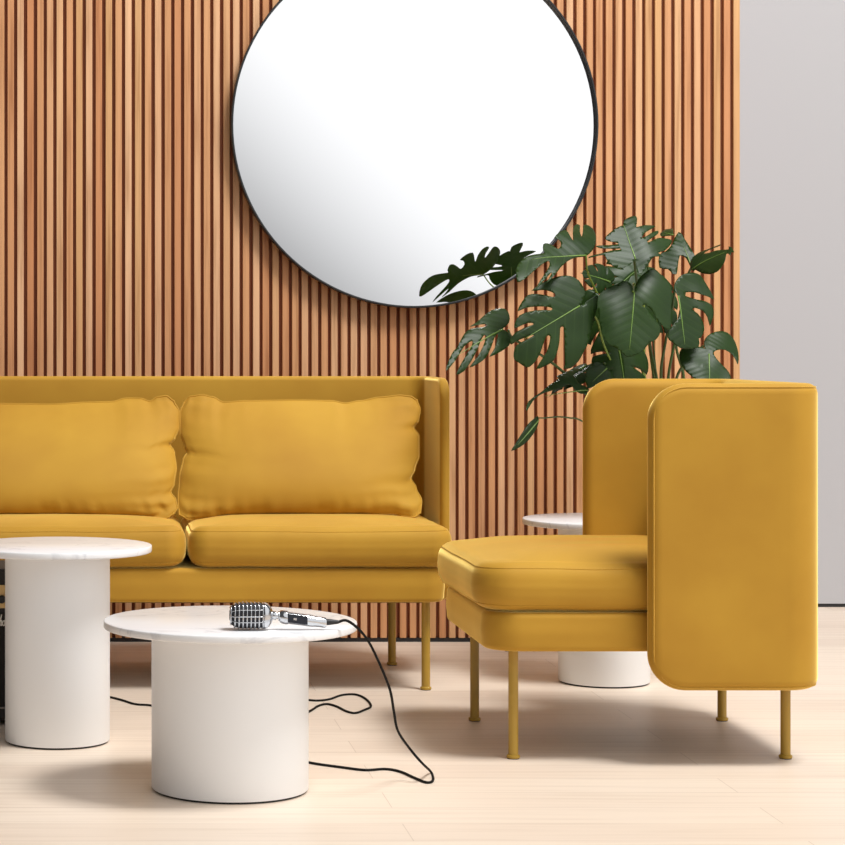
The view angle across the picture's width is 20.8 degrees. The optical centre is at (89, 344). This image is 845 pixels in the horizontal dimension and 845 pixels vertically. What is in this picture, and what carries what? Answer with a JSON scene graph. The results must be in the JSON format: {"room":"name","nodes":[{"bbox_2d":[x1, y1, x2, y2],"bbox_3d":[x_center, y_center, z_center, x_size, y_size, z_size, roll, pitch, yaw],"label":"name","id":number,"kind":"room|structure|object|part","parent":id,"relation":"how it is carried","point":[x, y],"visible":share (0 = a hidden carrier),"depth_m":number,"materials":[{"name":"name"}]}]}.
{"room":"lounge","nodes":[
{"label":"lounge","id":0,"kind":"room"},
{"bbox_2d":[0,0,739,637],"bbox_3d":[-0.256,-0.822,7.141,4.380,3.388,0.891,0,0,0],"label":"wall","id":1,"kind":"structure","parent":0,"point":[132,243],"depth_m":6.70,"materials":[{"name":"brown wood"}]},
{"bbox_2d":[230,0,598,307],"bbox_3d":[0.961,-0.652,6.673,1.086,1.086,0.046,0,0,0],"label":"wall mirror","id":2,"kind":"object","parent":1,"relation":"attached to","point":[397,153],"visible":0.93,"depth_m":6.67,"materials":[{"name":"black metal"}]},
{"bbox_2d":[110,604,844,641],"bbox_3d":[2.777,0.878,7.168,10.446,0.012,0.937,0,0,0],"label":"baseboard","id":3,"kind":"structure","parent":1,"relation":"attached to","point":[113,639],"depth_m":6.70,"materials":[{"name":"black plastic"}]},
{"bbox_2d":[0,607,844,844],"bbox_3d":[1.500,0.934,1.843,13.000,0.100,11.687,0,0,0],"label":"floor","id":4,"kind":"structure","parent":0,"point":[653,763],"depth_m":4.68,"materials":[{"name":"beige wood"}]},
{"bbox_2d":[0,560,4,719],"bbox_3d":[-0.380,0.702,5.322,0.560,0.364,0.237,0,0,0],"label":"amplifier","id":5,"kind":"object","parent":4,"relation":"on","point":[2,562],"visible":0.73,"depth_m":5.22,"materials":[{"name":"black"}]},
{"bbox_2d":[0,612,4,705],"bbox_3d":[-0.380,0.729,5.220,0.520,0.218,0.004,0,0,0],"label":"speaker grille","id":6,"kind":"object","parent":5,"relation":"attached to","point":[2,614],"depth_m":5.22,"materials":[{"name":"black"}]},
{"bbox_3d":[-0.380,0.584,5.220,0.520,0.053,0.006,0,0,0],"label":"control panel","id":7,"kind":"part","parent":5,"relation":"part of","materials":[{"name":"gold metal"}]},
{"bbox_3d":[-0.204,0.589,5.210,0.019,0.019,0.014,0,0,0],"label":"knob","id":8,"kind":"part","parent":5,"relation":"part of","materials":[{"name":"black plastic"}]},
{"bbox_2d":[0,537,151,749],"bbox_3d":[-0.073,0.665,5.023,0.421,0.438,0.421,0,0,0],"label":"side table","id":9,"kind":"object","parent":4,"relation":"on","point":[57,589],"visible":1,"depth_m":4.92,"materials":[{"name":"white plastic"}]},
{"bbox_2d":[0,376,450,690],"bbox_3d":[-0.097,0.486,6.006,2.107,0.796,0.642,0,0,0],"label":"sofa","id":10,"kind":"object","parent":4,"relation":"on","point":[391,559],"visible":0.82,"depth_m":5.71,"materials":[{"name":"yellow fabric"}]},
{"bbox_2d":[0,395,179,518],"bbox_3d":[-0.099,0.298,6.022,0.686,0.323,0.208,0,0,0],"label":"pillow","id":11,"kind":"object","parent":10,"relation":"on","point":[117,457],"visible":1,"depth_m":5.97,"materials":[{"name":"yellow fabric"}]},
{"bbox_2d":[0,514,185,567],"bbox_3d":[-0.090,0.507,5.985,0.675,0.123,0.598,0,0,0],"label":"seat cushion","id":12,"kind":"object","parent":10,"relation":"on","point":[167,537],"depth_m":5.71,"materials":[{"name":"yellow fabric"}]},
{"bbox_3d":[-0.100,0.611,5.997,2.013,0.086,0.585,0,0,0],"label":"seat","id":13,"kind":"part","parent":10,"relation":"part of","materials":[{"name":"yellow fabric"}]},
{"bbox_2d":[177,394,421,519],"bbox_3d":[0.564,0.298,6.023,0.667,0.329,0.208,0,0,0],"label":"pillow","id":14,"kind":"object","parent":10,"relation":"on","point":[241,457],"visible":1,"depth_m":5.98,"materials":[{"name":"yellow fabric"}]},
{"bbox_2d":[181,514,450,566],"bbox_3d":[0.586,0.506,5.984,0.675,0.122,0.598,0,0,0],"label":"seat cushion","id":15,"kind":"object","parent":10,"relation":"on","point":[245,540],"depth_m":5.69,"materials":[{"name":"yellow fabric"}]},
{"bbox_3d":[0.834,0.763,6.215,0.022,0.230,0.022,0,0,0],"label":"leg","id":16,"kind":"part","parent":10,"relation":"part of","materials":[{"name":"yellow metal"}]},
{"bbox_3d":[0.861,0.763,5.769,0.022,0.230,0.022,0,0,0],"label":"leg","id":17,"kind":"part","parent":10,"relation":"part of","materials":[{"name":"yellow metal"}]},
{"bbox_2d":[104,606,356,803],"bbox_3d":[0.279,0.716,4.480,0.503,0.336,0.503,0,0,0],"label":"coffee table","id":18,"kind":"object","parent":4,"relation":"on","point":[230,705],"visible":0.91,"depth_m":4.35,"materials":[{"name":"white plastic"}]},
{"bbox_2d":[229,601,338,629],"bbox_3d":[0.373,0.520,4.324,0.211,0.054,0.050,0,0,0],"label":"microphone","id":19,"kind":"object","parent":18,"relation":"on","point":[242,615],"visible":1,"depth_m":4.31,"materials":[{"name":"grey metal"}]},
{"bbox_2d":[288,614,307,624],"bbox_3d":[0.399,0.526,4.316,0.037,0.021,0.008,0,0,0],"label":"switch plate","id":20,"kind":"object","parent":19,"relation":"attached to","point":[296,619],"depth_m":4.31,"materials":[{"name":"black plastic"}]},
{"bbox_3d":[0.408,0.527,4.325,0.091,0.034,0.027,0,0,0],"label":"handle","id":21,"kind":"part","parent":19,"relation":"part of","materials":[{"name":"silver metal"}]},
{"bbox_2d":[110,619,434,783],"bbox_3d":[0.345,0.707,5.027,0.725,0.360,1.410,0,0,0],"label":"microphone cable","id":22,"kind":"object","parent":4,"relation":"on","point":[341,620],"visible":0.77,"depth_m":4.64,"materials":[{"name":"black rubber"}]},
{"bbox_2d":[522,513,649,688],"bbox_3d":[1.348,0.670,5.902,0.421,0.428,0.421,0,0,0],"label":"side table","id":23,"kind":"object","parent":4,"relation":"on","point":[591,669],"visible":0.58,"depth_m":5.80,"materials":[{"name":"white plastic"}]},
{"bbox_2d":[446,216,738,450],"bbox_3d":[1.432,0.272,6.004,1.013,1.223,0.425,0,0,-41],"label":"monstera","id":24,"kind":"object","parent":4,"relation":"on","point":[631,313],"visible":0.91,"depth_m":5.88,"materials":[{"name":"green plant"}]},
{"bbox_3d":[1.407,0.287,6.107,0.723,0.658,0.048,0,0,-34],"label":"stem","id":25,"kind":"part","parent":24,"relation":"part of","materials":[{"name":"green plant"}]},
{"bbox_3d":[1.411,0.402,6.103,0.587,0.427,0.050,0,0,-35],"label":"stem","id":26,"kind":"part","parent":24,"relation":"part of","materials":[{"name":"green plant"}]},
{"bbox_3d":[1.467,0.190,6.142,0.082,0.851,0.585,0,0,42],"label":"stem","id":27,"kind":"part","parent":24,"relation":"part of","materials":[{"name":"green plant"}]},
{"bbox_3d":[1.475,0.256,6.093,0.040,0.719,0.617,0,0,44],"label":"stem","id":28,"kind":"part","parent":24,"relation":"part of","materials":[{"name":"green plant"}]},
{"bbox_3d":[1.518,0.196,6.095,0.064,0.841,0.594,0,0,28],"label":"stem","id":29,"kind":"part","parent":24,"relation":"part of","materials":[{"name":"green plant"}]},
{"bbox_3d":[1.523,0.226,6.103,0.038,0.779,0.573,0,0,27],"label":"stem","id":30,"kind":"part","parent":24,"relation":"part of","materials":[{"name":"green plant"}]},
{"bbox_3d":[1.599,0.201,6.260,0.207,0.829,0.045,0,0,-24],"label":"stem","id":31,"kind":"part","parent":24,"relation":"part of","materials":[{"name":"green plant"}]},
{"bbox_3d":[1.579,0.164,6.218,0.203,0.901,0.082,0,0,-44],"label":"stem","id":32,"kind":"part","parent":24,"relation":"part of","materials":[{"name":"green plant"}]},
{"bbox_3d":[1.559,0.225,6.198,0.027,0.779,0.215,0,0,28],"label":"stem","id":33,"kind":"part","parent":24,"relation":"part of","materials":[{"name":"green plant"}]},
{"bbox_3d":[1.586,0.225,6.171,0.048,0.780,0.384,0,0,13],"label":"stem","id":34,"kind":"part","parent":24,"relation":"part of","materials":[{"name":"green plant"}]},
{"bbox_3d":[1.613,0.202,6.219,0.038,0.827,0.243,0,0,-5],"label":"stem","id":35,"kind":"part","parent":24,"relation":"part of","materials":[{"name":"green plant"}]},
{"bbox_3d":[1.651,0.201,6.244,0.062,0.828,0.184,0,0,-12],"label":"stem","id":36,"kind":"part","parent":24,"relation":"part of","materials":[{"name":"green plant"}]},
{"bbox_3d":[1.622,0.307,6.173,0.052,0.616,0.352,0,0,-4],"label":"stem","id":37,"kind":"part","parent":24,"relation":"part of","materials":[{"name":"green plant"}]},
{"bbox_2d":[438,379,817,759],"bbox_3d":[1.178,0.482,5.049,0.726,0.804,0.710,0,0,0],"label":"armchair","id":38,"kind":"object","parent":4,"relation":"on","point":[696,551],"visible":1,"depth_m":4.70,"materials":[{"name":"yellow fabric"}]},
{"bbox_3d":[0.905,0.763,5.294,0.021,0.230,0.021,0,0,0],"label":"leg","id":39,"kind":"part","parent":38,"relation":"part of","materials":[{"name":"yellow metal"}]},
{"bbox_3d":[0.905,0.763,4.811,0.021,0.230,0.021,0,0,0],"label":"leg","id":40,"kind":"part","parent":38,"relation":"part of","materials":[{"name":"yellow metal"}]},
{"bbox_2d":[438,535,646,610],"bbox_3d":[1.153,0.500,5.047,0.677,0.132,0.618,0,0,0],"label":"seat cushion","id":41,"kind":"object","parent":38,"relation":"on","point":[538,572],"depth_m":4.77,"materials":[{"name":"yellow fabric"}]},
{"bbox_3d":[1.165,0.607,5.049,0.657,0.082,0.610,0,0,0],"label":"seat","id":42,"kind":"part","parent":38,"relation":"part of","materials":[{"name":"yellow fabric"}]},
{"bbox_3d":[1.487,0.763,5.294,0.021,0.230,0.021,0,0,0],"label":"leg","id":43,"kind":"part","parent":38,"relation":"part of","materials":[{"name":"yellow metal"}]},
{"bbox_3d":[1.487,0.763,4.811,0.021,0.230,0.021,0,0,0],"label":"leg","id":44,"kind":"part","parent":38,"relation":"part of","materials":[{"name":"yellow metal"}]},
{"bbox_2d":[740,0,844,603],"bbox_3d":[1.500,-0.922,7.637,13.000,3.588,0.100,0,0,0],"label":"wall","id":45,"kind":"structure","parent":0,"point":[792,52],"depth_m":7.59,"materials":[{"name":"grey paint"}]}
]}

